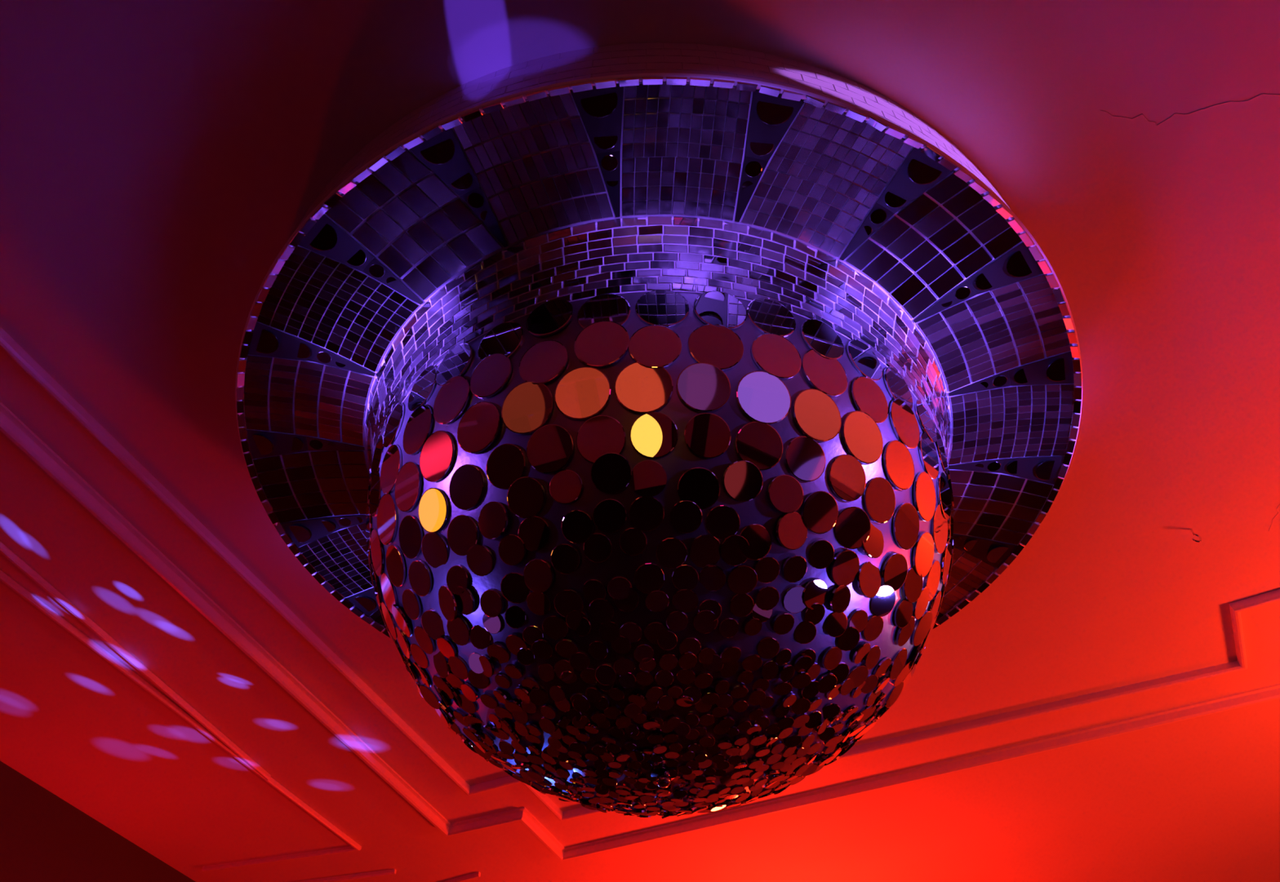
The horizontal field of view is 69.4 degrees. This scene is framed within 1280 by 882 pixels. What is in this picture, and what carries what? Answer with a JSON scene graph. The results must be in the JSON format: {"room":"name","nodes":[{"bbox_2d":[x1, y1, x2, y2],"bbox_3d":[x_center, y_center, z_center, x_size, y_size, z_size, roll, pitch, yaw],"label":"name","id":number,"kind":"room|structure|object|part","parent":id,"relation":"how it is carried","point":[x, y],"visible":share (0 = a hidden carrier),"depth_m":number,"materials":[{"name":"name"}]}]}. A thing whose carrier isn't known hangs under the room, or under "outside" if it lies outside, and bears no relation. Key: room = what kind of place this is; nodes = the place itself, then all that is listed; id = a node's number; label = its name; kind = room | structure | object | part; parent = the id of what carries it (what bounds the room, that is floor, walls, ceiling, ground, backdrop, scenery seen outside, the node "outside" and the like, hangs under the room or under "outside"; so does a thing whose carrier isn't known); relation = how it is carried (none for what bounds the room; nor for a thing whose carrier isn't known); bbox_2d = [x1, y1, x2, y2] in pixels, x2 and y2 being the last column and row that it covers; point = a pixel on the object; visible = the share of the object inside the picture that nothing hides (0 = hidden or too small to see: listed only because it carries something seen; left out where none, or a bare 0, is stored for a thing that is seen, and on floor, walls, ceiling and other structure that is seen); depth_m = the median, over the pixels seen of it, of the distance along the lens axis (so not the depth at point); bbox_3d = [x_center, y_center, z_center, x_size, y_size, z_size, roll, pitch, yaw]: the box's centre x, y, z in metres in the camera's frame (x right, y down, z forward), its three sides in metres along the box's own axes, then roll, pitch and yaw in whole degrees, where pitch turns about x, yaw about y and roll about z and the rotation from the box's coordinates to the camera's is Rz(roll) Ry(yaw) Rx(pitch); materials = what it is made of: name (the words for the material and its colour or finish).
{"room":"entertainment venue","nodes":[
{"label":"entertainment venue","id":0,"kind":"room"},
{"bbox_2d":[0,760,195,881],"bbox_3d":[-2.286,1.190,0.915,0.150,2.968,8.550,-15,-50,13],"label":"wall","id":1,"kind":"structure","parent":0,"point":[44,837],"depth_m":2.78,"materials":[{"name":"grey paint"}]},
{"bbox_2d":[0,0,1279,881],"bbox_3d":[0.644,-0.645,1.360,6.385,0.150,8.550,-15,-50,13],"label":"ceiling","id":2,"kind":"structure","parent":0,"point":[158,158],"depth_m":1.86,"materials":[{"name":"paint"}]},
{"bbox_2d":[0,541,271,780],"bbox_3d":[-1.486,0.060,1.885,0.014,0.015,2.630,-13,-49,11],"label":"trim","id":3,"kind":"structure","parent":2,"relation":"attached to","point":[5,551],"depth_m":2.31,"materials":[{"name":"white paint"}]},
{"bbox_2d":[0,570,361,871],"bbox_3d":[-1.754,0.329,2.128,0.587,0.015,3.139,-16,-50,14],"label":"trim","id":4,"kind":"structure","parent":2,"relation":"attached to","point":[5,579],"depth_m":2.53,"materials":[{"name":"white paint"}]},
{"bbox_2d":[294,869,396,881],"bbox_3d":[-1.143,1.534,3.212,0.639,0.015,0.012,-12,-49,10],"label":"trim","id":5,"kind":"structure","parent":2,"relation":"attached to","point":[391,872],"depth_m":3.18,"materials":[{"name":"white paint"}]},
{"bbox_2d":[441,871,480,881],"bbox_3d":[-0.700,1.551,3.228,0.347,0.015,0.012,-23,-52,20],"label":"trim","id":6,"kind":"structure","parent":2,"relation":"attached to","point":[473,876],"depth_m":3.18,"materials":[{"name":"white paint"}]},
{"bbox_2d":[0,401,1279,861],"bbox_3d":[0.068,0.453,2.230,4.891,0.029,2.568,16,-50,-14],"label":"trim","id":7,"kind":"structure","parent":2,"relation":"attached to","point":[13,428],"depth_m":2.53,"materials":[{"name":"white paint"}]},
{"bbox_2d":[0,327,1279,821],"bbox_3d":[0.133,0.301,2.097,4.410,0.024,2.481,13,-49,-11],"label":"trim","id":8,"kind":"structure","parent":2,"relation":"attached to","point":[7,344],"depth_m":2.31,"materials":[{"name":"white paint"}]},
{"bbox_2d":[235,42,1082,818],"bbox_3d":[0.033,0.233,1.554,1.514,0.736,1.514,22,-52,-19],"label":"disco ball","id":9,"kind":"object","parent":2,"relation":"hanging from","point":[660,409],"visible":1,"depth_m":1.31,"materials":[{"name":"silver metal"}]},
{"bbox_3d":[0.033,0.467,1.294,0.038,0.005,0.038,4,-48,-4],"label":"knob plate","id":10,"kind":"part","parent":9,"relation":"part of","materials":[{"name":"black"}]},
{"bbox_3d":[0.033,0.472,1.288,0.022,0.021,0.022,0,-48,0],"label":"knob","id":11,"kind":"part","parent":9,"relation":"part of","materials":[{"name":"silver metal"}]},
{"bbox_2d":[1190,528,1201,542],"bbox_3d":[1.200,0.205,1.999,0.022,0.037,0.004,0,-48,0],"label":"ceiling hook","id":12,"kind":"object","parent":2,"relation":"attached to","point":[1200,538],"depth_m":1.99,"materials":[{"name":"metal"}]},
{"bbox_2d":[1100,93,1279,531],"bbox_3d":[1.033,-0.160,1.696,0.681,0.002,0.962,0,-48,0],"label":"crack","id":13,"kind":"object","parent":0,"point":[1106,112],"depth_m":1.39,"materials":[{"name":"paint"}]}
]}

